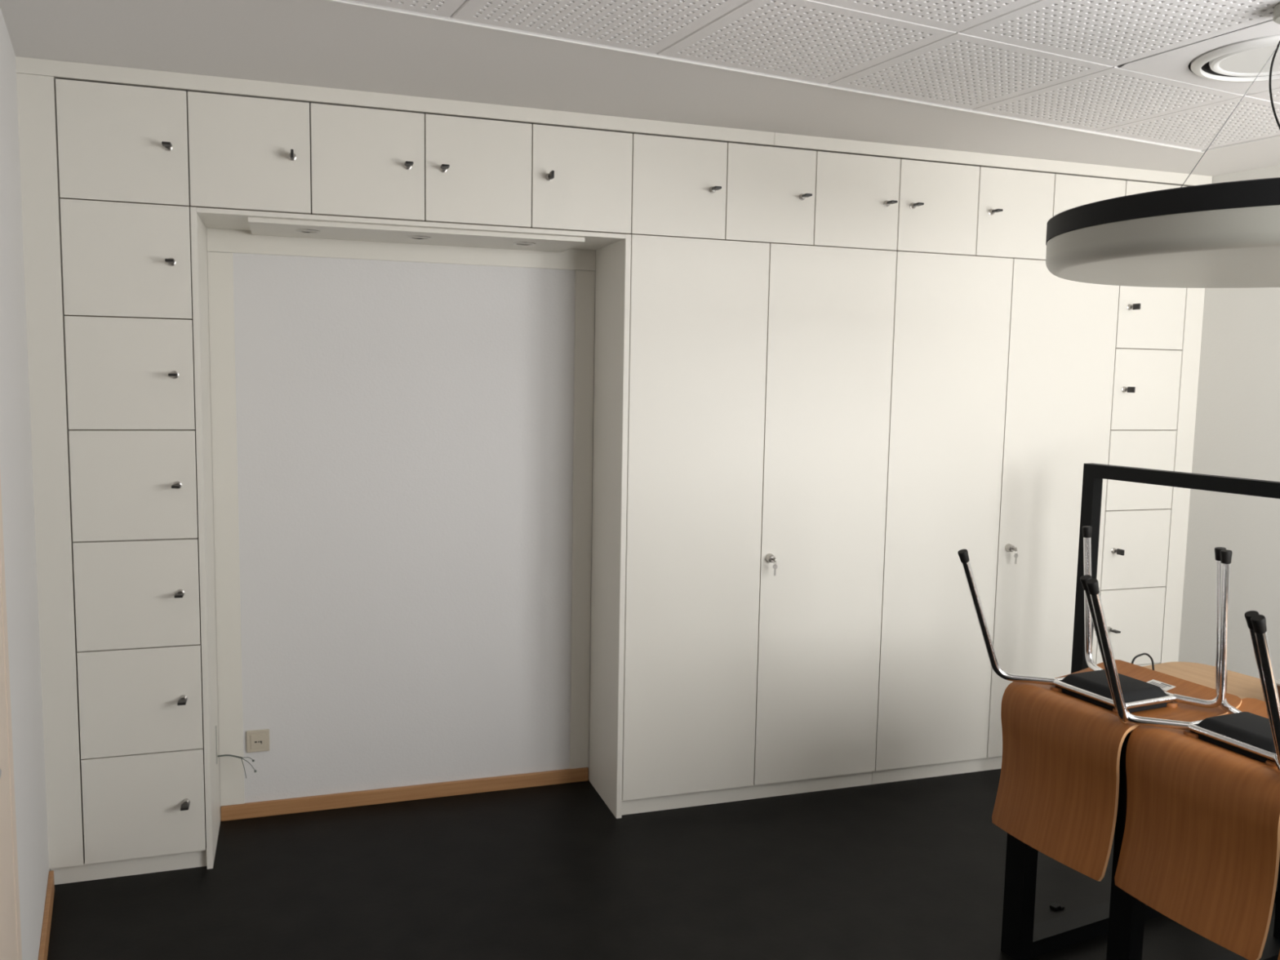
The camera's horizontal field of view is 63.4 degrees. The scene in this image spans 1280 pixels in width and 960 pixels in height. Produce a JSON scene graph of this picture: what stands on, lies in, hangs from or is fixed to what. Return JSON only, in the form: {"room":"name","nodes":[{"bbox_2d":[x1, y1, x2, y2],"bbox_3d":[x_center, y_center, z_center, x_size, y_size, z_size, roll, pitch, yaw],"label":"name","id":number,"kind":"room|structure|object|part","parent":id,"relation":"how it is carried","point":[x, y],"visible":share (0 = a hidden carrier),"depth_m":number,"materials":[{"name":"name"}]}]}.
{"room":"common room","nodes":[
{"label":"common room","id":0,"kind":"room"},
{"bbox_2d":[0,7,50,959],"bbox_3d":[-1.111,0.107,1.537,0.150,2.766,4.680,-2,6,-27],"label":"wall","id":1,"kind":"structure","parent":0,"point":[15,442],"depth_m":2.70,"materials":[{"name":"white paint"}]},
{"bbox_2d":[0,472,22,959],"bbox_3d":[-1.117,0.415,1.801,0.059,2.100,1.055,-2,6,-27],"label":"door","id":2,"kind":"structure","parent":1,"relation":"in","point":[10,914],"depth_m":2.18,"materials":[{"name":"beige"}]},
{"bbox_2d":[37,870,54,959],"bbox_3d":[-1.632,1.323,2.829,0.014,0.068,1.046,-2,6,-27],"label":"baseboard","id":3,"kind":"structure","parent":1,"relation":"attached to","point":[46,928],"depth_m":3.02,"materials":[{"name":"brown wood"}]},
{"bbox_2d":[16,73,84,869],"bbox_3d":[-1.819,0.018,3.205,0.100,2.454,0.020,-1,6,-18],"label":"trim","id":4,"kind":"structure","parent":1,"relation":"attached to","point":[36,94],"depth_m":3.19,"materials":[{"name":"white laminate"}]},
{"bbox_2d":[15,56,774,146],"bbox_3d":[-0.678,-1.244,3.452,2.468,0.047,0.022,-1,6,-18],"label":"trim","id":5,"kind":"structure","parent":1,"relation":"attached to","point":[55,68],"depth_m":3.38,"materials":[{"name":"white laminate"}]},
{"bbox_2d":[55,93,595,835],"bbox_3d":[0.225,-0.103,4.350,5.000,2.666,0.123,-1,6,-18],"label":"wall","id":6,"kind":"structure","parent":0,"point":[405,428],"depth_m":3.94,"materials":[{"name":"white paint"}]},
{"bbox_2d":[246,728,269,752],"bbox_3d":[-1.416,0.968,3.844,0.080,0.082,0.013,-1,6,-18],"label":"wall socket","id":7,"kind":"object","parent":6,"relation":"attached to","point":[257,740],"visible":1,"depth_m":3.84,"materials":[{"name":"beige plastic"}]},
{"bbox_2d":[220,767,588,821],"bbox_3d":[-0.880,1.220,4.048,1.405,0.055,0.016,-1,6,-18],"label":"baseboard","id":8,"kind":"structure","parent":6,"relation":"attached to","point":[341,800],"depth_m":4.02,"materials":[{"name":"brown wood"}]},
{"bbox_2d":[0,0,1279,184],"bbox_3d":[0.998,-1.181,2.497,4.854,0.080,4.730,-2,6,-27],"label":"ceiling","id":9,"kind":"structure","parent":0,"point":[1117,68],"depth_m":2.97,"materials":[{"name":"white paint"}]},
{"bbox_3d":[-0.627,-1.163,2.281,0.594,0.024,0.559,-2,6,-27],"label":"perforated panel","id":10,"kind":"part","parent":9,"relation":"part of","materials":[{"name":"white"}]},
{"bbox_3d":[-0.095,-1.180,2.551,0.594,0.024,0.559,-2,6,-27],"label":"perforated panel","id":11,"kind":"part","parent":9,"relation":"part of","materials":[{"name":"white"}]},
{"bbox_2d":[324,0,1279,152],"bbox_3d":[1.211,-1.081,1.960,3.612,0.006,2.824,-2,6,-27],"label":"trim","id":12,"kind":"structure","parent":9,"relation":"attached to","point":[348,2],"depth_m":3.06,"materials":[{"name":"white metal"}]},
{"bbox_3d":[0.438,-1.198,2.820,0.594,0.024,0.559,-2,6,-27],"label":"perforated panel","id":13,"kind":"part","parent":9,"relation":"part of","materials":[{"name":"white"}]},
{"bbox_3d":[0.692,-1.143,2.322,0.594,0.024,0.559,-2,6,-27],"label":"perforated panel","id":14,"kind":"part","parent":9,"relation":"part of","materials":[{"name":"white"}]},
{"bbox_3d":[0.970,-1.216,3.089,0.594,0.024,0.559,-2,6,-27],"label":"perforated panel","id":15,"kind":"part","parent":9,"relation":"part of","materials":[{"name":"white metal"}]},
{"bbox_3d":[1.502,-1.234,3.358,0.594,0.024,0.559,-2,6,-27],"label":"perforated panel","id":16,"kind":"part","parent":9,"relation":"part of","materials":[{"name":"white"}]},
{"bbox_3d":[1.224,-1.161,2.591,0.594,0.024,0.559,-2,6,-27],"label":"perforated panel","id":17,"kind":"part","parent":9,"relation":"part of","materials":[{"name":"white metal"}]},
{"bbox_2d":[1045,3,1279,288],"bbox_3d":[1.565,-0.818,2.487,1.080,0.620,1.080,-1,6,-18],"label":"pendant lamp","id":18,"kind":"object","parent":9,"relation":"hanging from","point":[1225,234],"visible":1,"depth_m":2.29,"materials":[{"name":"black"}]},
{"bbox_2d":[1045,204,1279,288],"bbox_3d":[1.561,-0.548,2.514,1.076,0.078,1.076,-1,6,-18],"label":"diffuser","id":19,"kind":"object","parent":18,"relation":"attached to","point":[1231,247],"depth_m":2.32,"materials":[{"name":"grey plastic"}]},
{"bbox_3d":[2.034,-1.251,3.628,0.594,0.024,0.559,-2,6,-27],"label":"perforated panel","id":20,"kind":"part","parent":9,"relation":"part of","materials":[{"name":"white metal"}]},
{"bbox_3d":[1.756,-1.167,2.861,0.594,0.001,0.559,-2,6,-27],"label":"plain panel","id":21,"kind":"part","parent":9,"relation":"part of","materials":[{"name":"white metal"}]},
{"bbox_2d":[1188,26,1279,82],"bbox_3d":[1.667,-1.175,2.840,0.509,0.046,0.339,-2,6,-27],"label":"ceiling vent","id":22,"kind":"object","parent":9,"relation":"attached to","point":[1242,61],"visible":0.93,"depth_m":2.86,"materials":[{"name":"white metal"}]},
{"bbox_3d":[2.288,-1.196,3.129,0.594,0.024,0.559,-2,6,-27],"label":"perforated panel","id":23,"kind":"part","parent":9,"relation":"part of","materials":[{"name":"white"}]},
{"bbox_2d":[47,768,1279,959],"bbox_3d":[0.972,1.464,2.832,5.054,0.120,4.930,-2,6,-27],"label":"floor","id":24,"kind":"structure","parent":0,"point":[910,869],"depth_m":3.37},
{"bbox_2d":[50,198,206,884],"bbox_3d":[-1.698,0.208,3.430,0.463,2.164,0.452,-1,6,-18],"label":"tower","id":25,"kind":"object","parent":24,"relation":"on","point":[127,287],"visible":0.99,"depth_m":3.29,"materials":[{"name":"white laminate"}]},
{"bbox_2d":[55,78,190,207],"bbox_3d":[-1.627,-1.044,3.320,0.362,0.349,0.452,-1,6,-18],"label":"wall cabinet","id":26,"kind":"object","parent":25,"relation":"on","point":[117,143],"visible":0.98,"depth_m":3.16,"materials":[{"name":"white laminate"}]},
{"bbox_3d":[-1.584,-0.679,3.207,0.359,0.346,0.018,-1,6,-18],"label":"door","id":27,"kind":"part","parent":25,"relation":"part of","materials":[{"name":"white laminate"}]},
{"bbox_3d":[-1.590,-0.331,3.242,0.359,0.346,0.018,-1,6,-18],"label":"door","id":28,"kind":"part","parent":25,"relation":"part of","materials":[{"name":"white laminate"}]},
{"bbox_3d":[-1.597,0.017,3.277,0.359,0.346,0.018,-1,6,-18],"label":"door","id":29,"kind":"part","parent":25,"relation":"part of","materials":[{"name":"white laminate"}]},
{"bbox_3d":[-1.603,0.365,3.313,0.359,0.346,0.018,-1,6,-18],"label":"door","id":30,"kind":"part","parent":25,"relation":"part of","materials":[{"name":"white laminate"}]},
{"bbox_3d":[-1.609,0.713,3.348,0.359,0.346,0.018,-1,6,-18],"label":"door","id":31,"kind":"part","parent":25,"relation":"part of","materials":[{"name":"white laminate"}]},
{"bbox_3d":[-1.615,1.061,3.383,0.359,0.346,0.018,-1,6,-18],"label":"door","id":32,"kind":"part","parent":25,"relation":"part of","materials":[{"name":"white laminate"}]},
{"bbox_2d":[190,206,631,869],"bbox_3d":[-0.800,0.191,3.763,1.448,2.162,0.397,-1,6,-18],"label":"surround","id":33,"kind":"object","parent":24,"relation":"on","point":[602,543],"visible":0.98,"depth_m":3.81,"materials":[{"name":"white laminate"}]},
{"bbox_3d":[-1.476,0.203,3.532,0.018,2.162,0.386,-1,6,-18],"label":"panel","id":34,"kind":"part","parent":33,"relation":"part of","materials":[{"name":"white laminate"}]},
{"bbox_2d":[217,754,256,777],"bbox_3d":[-1.454,1.034,3.743,0.130,0.096,0.008,-1,6,-18],"label":"loose cable","id":35,"kind":"object","parent":33,"relation":"attached to","point":[224,755],"visible":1,"depth_m":3.74,"materials":[{"name":"grey plastic"}]},
{"bbox_2d":[187,91,311,214],"bbox_3d":[-1.283,-1.049,3.435,0.362,0.349,0.452,-1,6,-18],"label":"wall cabinet","id":36,"kind":"object","parent":33,"relation":"on","point":[246,153],"visible":0.99,"depth_m":3.28,"materials":[{"name":"white laminate"}]},
{"bbox_2d":[310,102,424,222],"bbox_3d":[-0.939,-1.054,3.549,0.362,0.349,0.452,-1,6,-18],"label":"wall cabinet","id":37,"kind":"object","parent":33,"relation":"on","point":[365,162],"visible":0.99,"depth_m":3.39,"materials":[{"name":"white laminate"}]},
{"bbox_3d":[-0.780,-0.876,3.649,1.408,0.015,0.386,-1,6,-18],"label":"panel","id":38,"kind":"part","parent":33,"relation":"part of","materials":[{"name":"white laminate"}]},
{"bbox_2d":[248,217,584,252],"bbox_3d":[-0.780,-0.860,3.661,1.119,0.019,0.340,-1,6,-18],"label":"light fixture","id":39,"kind":"object","parent":33,"relation":"attached to","point":[258,226],"visible":1,"depth_m":3.60,"materials":[{"name":"white laminate"}]},
{"bbox_2d":[424,114,532,228],"bbox_3d":[-0.595,-1.060,3.664,0.362,0.349,0.452,-1,6,-18],"label":"wall cabinet","id":40,"kind":"object","parent":33,"relation":"on","point":[477,171],"visible":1,"depth_m":3.50,"materials":[{"name":"white laminate"}]},
{"bbox_2d":[530,124,632,234],"bbox_3d":[-0.251,-1.065,3.778,0.362,0.349,0.452,-1,6,-18],"label":"wall cabinet","id":41,"kind":"object","parent":33,"relation":"on","point":[581,179],"visible":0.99,"depth_m":3.62,"materials":[{"name":"white laminate"}]},
{"bbox_3d":[-0.121,0.181,3.983,0.021,2.162,0.386,-1,6,-18],"label":"panel","id":42,"kind":"part","parent":33,"relation":"part of","materials":[{"name":"white laminate"}]},
{"bbox_2d":[622,234,896,814],"bbox_3d":[0.415,0.175,4.134,1.087,2.164,0.451,-1,6,-18],"label":"wardrobe","id":43,"kind":"object","parent":24,"relation":"on","point":[760,375],"visible":1,"depth_m":3.96,"materials":[{"name":"white laminate"}]},
{"bbox_2d":[630,133,727,239],"bbox_3d":[0.093,-1.071,3.893,0.362,0.349,0.452,-1,6,-18],"label":"wall cabinet","id":44,"kind":"object","parent":43,"relation":"on","point":[679,184],"visible":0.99,"depth_m":3.73,"materials":[{"name":"white laminate"}]},
{"bbox_3d":[0.207,0.162,3.897,0.540,2.096,0.018,-1,6,-18],"label":"door","id":45,"kind":"part","parent":43,"relation":"part of","materials":[{"name":"white laminate"}]},
{"bbox_2d":[724,142,816,245],"bbox_3d":[0.437,-1.076,4.007,0.362,0.349,0.452,-1,6,-18],"label":"wall cabinet","id":46,"kind":"object","parent":43,"relation":"on","point":[771,191],"visible":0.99,"depth_m":3.85,"materials":[{"name":"white laminate"}]},
{"bbox_3d":[0.723,0.154,4.068,0.540,2.096,0.018,-1,6,-18],"label":"door","id":47,"kind":"part","parent":43,"relation":"part of","materials":[{"name":"white laminate"}]},
{"bbox_2d":[811,151,900,251],"bbox_3d":[0.781,-1.082,4.122,0.362,0.349,0.452,-1,6,-18],"label":"wall cabinet","id":48,"kind":"object","parent":43,"relation":"on","point":[856,197],"visible":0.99,"depth_m":3.96,"materials":[{"name":"white laminate"}]},
{"bbox_2d":[871,251,1119,784],"bbox_3d":[1.447,0.158,4.478,1.087,2.164,0.451,-1,6,-18],"label":"wardrobe","id":49,"kind":"object","parent":24,"relation":"on","point":[1002,370],"visible":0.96,"depth_m":4.29,"materials":[{"name":"white laminate"}]},
{"bbox_2d":[894,159,979,256],"bbox_3d":[1.125,-1.087,4.236,0.362,0.349,0.452,-1,6,-18],"label":"wall cabinet","id":50,"kind":"object","parent":49,"relation":"on","point":[938,212],"visible":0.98,"depth_m":4.08,"materials":[{"name":"white laminate"}]},
{"bbox_3d":[1.239,0.146,4.240,0.540,2.096,0.018,-1,6,-18],"label":"door","id":51,"kind":"part","parent":49,"relation":"part of","materials":[{"name":"white laminate"}]},
{"bbox_2d":[973,166,1054,260],"bbox_3d":[1.469,-1.093,4.351,0.362,0.349,0.452,-1,6,-18],"label":"wall cabinet","id":52,"kind":"object","parent":49,"relation":"on","point":[1015,206],"visible":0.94,"depth_m":4.19,"materials":[{"name":"white laminate"}]},
{"bbox_3d":[1.755,0.138,4.412,0.540,2.096,0.018,-1,6,-18],"label":"door","id":53,"kind":"part","parent":49,"relation":"part of","materials":[{"name":"white laminate"}]},
{"bbox_2d":[1052,173,1125,217],"bbox_3d":[1.813,-1.098,4.465,0.362,0.349,0.452,-1,6,-18],"label":"wall cabinet","id":54,"kind":"object","parent":49,"relation":"on","point":[1070,192],"visible":0.11,"depth_m":4.28,"materials":[{"name":"white laminate"}]},
{"bbox_2d":[1049,902,1064,911],"bbox_3d":[1.327,1.358,3.299,0.038,0.010,0.030,-3,7,-36],"label":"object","id":55,"kind":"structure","parent":24,"relation":"on","point":[1054,906],"depth_m":3.29,"materials":[{"name":"black plastic"}]},
{"bbox_2d":[1000,662,1264,959],"bbox_3d":[1.781,1.061,2.502,0.810,0.778,1.633,-2,6,-27],"label":"table","id":56,"kind":"object","parent":24,"relation":"on","point":[1022,939],"visible":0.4,"depth_m":3.03,"materials":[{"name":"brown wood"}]},
{"bbox_2d":[957,525,1241,881],"bbox_3d":[1.257,0.585,2.851,0.618,0.846,0.476,-2,6,-24],"label":"shell chair","id":57,"kind":"object","parent":56,"relation":"on","point":[1064,736],"visible":0.92,"depth_m":2.79,"materials":[{"name":"brown wood"}]},
{"bbox_3d":[1.037,0.396,2.943,0.289,0.368,0.067,1,6,-1],"label":"leg","id":58,"kind":"part","parent":57,"relation":"part of","materials":[{"name":"silver metal"}]},
{"bbox_3d":[1.355,0.367,3.060,0.052,0.412,0.124,-1,6,-15],"label":"leg","id":59,"kind":"part","parent":57,"relation":"part of","materials":[{"name":"silver metal"}]},
{"bbox_3d":[1.196,0.434,2.594,0.067,0.368,0.288,6,8,42],"label":"leg","id":60,"kind":"part","parent":57,"relation":"part of","materials":[{"name":"silver metal"}]},
{"bbox_3d":[1.311,0.581,2.875,0.217,0.017,0.253,-2,6,-24],"label":"seat frame","id":61,"kind":"part","parent":57,"relation":"part of","materials":[{"name":"silver metal"}]},
{"bbox_3d":[1.496,0.401,2.751,0.052,0.412,0.124,-3,7,-33],"label":"leg","id":62,"kind":"part","parent":57,"relation":"part of","materials":[{"name":"silver metal"}]},
{"bbox_2d":[1131,653,1154,670],"bbox_3d":[1.553,0.564,3.206,0.090,0.056,0.017,-1,6,-18],"label":"cable","id":63,"kind":"object","parent":56,"relation":"on","point":[1142,654],"visible":0.88,"depth_m":3.21,"materials":[{"name":"grey plastic"}]},
{"bbox_2d":[1080,546,1279,959],"bbox_3d":[1.446,0.625,2.489,0.618,0.846,0.476,-1,6,-23],"label":"shell chair","id":64,"kind":"object","parent":56,"relation":"on","point":[1200,848],"visible":0.94,"depth_m":2.43,"materials":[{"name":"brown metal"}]},
{"bbox_3d":[1.228,0.435,2.584,0.289,0.368,0.067,1,6,0],"label":"leg","id":65,"kind":"part","parent":64,"relation":"part of","materials":[{"name":"silver metal"}]},
{"bbox_3d":[1.548,0.408,2.696,0.052,0.412,0.124,0,6,-15],"label":"leg","id":66,"kind":"part","parent":64,"relation":"part of","materials":[{"name":"silver metal"}]},
{"bbox_3d":[1.501,0.621,2.512,0.217,0.017,0.253,-1,6,-23],"label":"seat frame","id":67,"kind":"part","parent":64,"relation":"part of","materials":[{"name":"silver metal"}]},
{"bbox_3d":[1.381,0.474,2.233,0.067,0.368,0.288,6,8,43],"label":"leg","id":68,"kind":"part","parent":64,"relation":"part of","materials":[{"name":"silver metal"}]},
{"bbox_2d":[1244,610,1279,959],"bbox_3d":[1.633,0.665,2.120,0.618,0.846,0.476,-2,6,-24],"label":"shell chair","id":69,"kind":"object","parent":56,"relation":"on","point":[1248,615],"visible":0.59,"depth_m":2.19,"materials":[{"name":"silver metal"}]},
{"bbox_3d":[1.415,0.476,2.214,0.289,0.368,0.067,1,6,-1],"label":"leg","id":70,"kind":"part","parent":69,"relation":"part of","materials":[{"name":"silver metal"}]},
{"bbox_2d":[1275,680,1279,701],"bbox_3d":[1.915,0.606,2.795,0.224,0.072,0.304,-2,6,-27],"label":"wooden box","id":71,"kind":"object","parent":56,"relation":"on","point":[1277,682],"visible":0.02,"depth_m":2.86,"materials":[{"name":"brown wood"}]},
{"bbox_2d":[1095,285,1186,666],"bbox_3d":[2.135,0.147,4.706,0.362,2.164,0.452,-1,6,-18],"label":"tower","id":72,"kind":"object","parent":24,"relation":"on","point":[1150,322],"visible":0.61,"depth_m":4.53,"materials":[{"name":"white laminate"}]},
{"bbox_3d":[2.176,0.653,4.608,0.359,0.346,0.018,-1,6,-18],"label":"door","id":73,"kind":"part","parent":72,"relation":"part of","materials":[{"name":"white laminate"}]},
{"bbox_3d":[2.182,0.305,4.573,0.359,0.346,0.018,-1,6,-18],"label":"door","id":74,"kind":"part","parent":72,"relation":"part of","materials":[{"name":"white laminate"}]},
{"bbox_3d":[2.188,-0.043,4.537,0.359,0.346,0.018,-1,6,-18],"label":"door","id":75,"kind":"part","parent":72,"relation":"part of","materials":[{"name":"white laminate"}]},
{"bbox_3d":[2.195,-0.391,4.502,0.359,0.346,0.018,-1,6,-18],"label":"door","id":76,"kind":"part","parent":72,"relation":"part of","materials":[{"name":"white laminate"}]},
{"bbox_3d":[2.170,1.001,4.643,0.359,0.346,0.018,-1,6,-18],"label":"door","id":77,"kind":"part","parent":72,"relation":"part of","materials":[{"name":"white laminate"}]},
{"bbox_3d":[2.201,-0.739,4.467,0.359,0.346,0.018,-1,6,-18],"label":"door","id":78,"kind":"part","parent":72,"relation":"part of","materials":[{"name":"white laminate"}]},
{"bbox_2d":[1124,180,1187,195],"bbox_3d":[2.158,-1.103,4.580,0.362,0.349,0.452,-1,6,-18],"label":"wall cabinet","id":79,"kind":"object","parent":72,"relation":"on","point":[1131,187],"visible":0.06,"depth_m":4.38,"materials":[{"name":"white laminate"}]},
{"bbox_2d":[1071,462,1279,902],"bbox_3d":[1.995,0.673,3.489,0.050,1.358,1.265,-2,6,-27],"label":"steel frame","id":80,"kind":"object","parent":24,"relation":"on","point":[1094,474],"visible":0.5,"depth_m":3.90,"materials":[{"name":"black metal"}]},
{"bbox_3d":[2.007,0.022,3.423,0.050,0.050,1.165,-2,6,-27],"label":"rail","id":81,"kind":"part","parent":80,"relation":"part of","materials":[{"name":"black metal"}]},
{"bbox_3d":[1.983,1.329,3.555,0.050,0.040,1.165,-2,6,-27],"label":"rail","id":82,"kind":"part","parent":80,"relation":"part of","materials":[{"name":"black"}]},
{"bbox_2d":[1106,742,1279,959],"bbox_3d":[1.588,1.037,2.845,0.775,0.749,0.066,-2,6,-27],"label":"square frame leg","id":83,"kind":"object","parent":24,"relation":"on","point":[1126,913],"visible":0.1,"depth_m":2.68,"materials":[{"name":"black"}]},
{"bbox_2d":[1166,164,1279,679],"bbox_3d":[3.171,-0.004,3.391,0.161,2.766,4.140,-2,6,-27],"label":"wall","id":84,"kind":"structure","parent":0,"point":[1237,433],"depth_m":4.43,"materials":[{"name":"white paint"}]},
{"bbox_2d":[773,132,1212,186],"bbox_3d":[1.484,-1.278,4.172,2.087,0.047,0.022,-1,6,-18],"label":"trim","id":85,"kind":"structure","parent":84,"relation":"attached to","point":[781,140],"depth_m":4.12,"materials":[{"name":"white laminate"}]},
{"bbox_2d":[1159,288,1204,663],"bbox_3d":[2.409,-0.016,4.616,0.100,2.518,0.020,-1,6,-18],"label":"trim","id":86,"kind":"structure","parent":84,"relation":"attached to","point":[1194,301],"depth_m":4.60,"materials":[{"name":"white laminate"}]}
]}

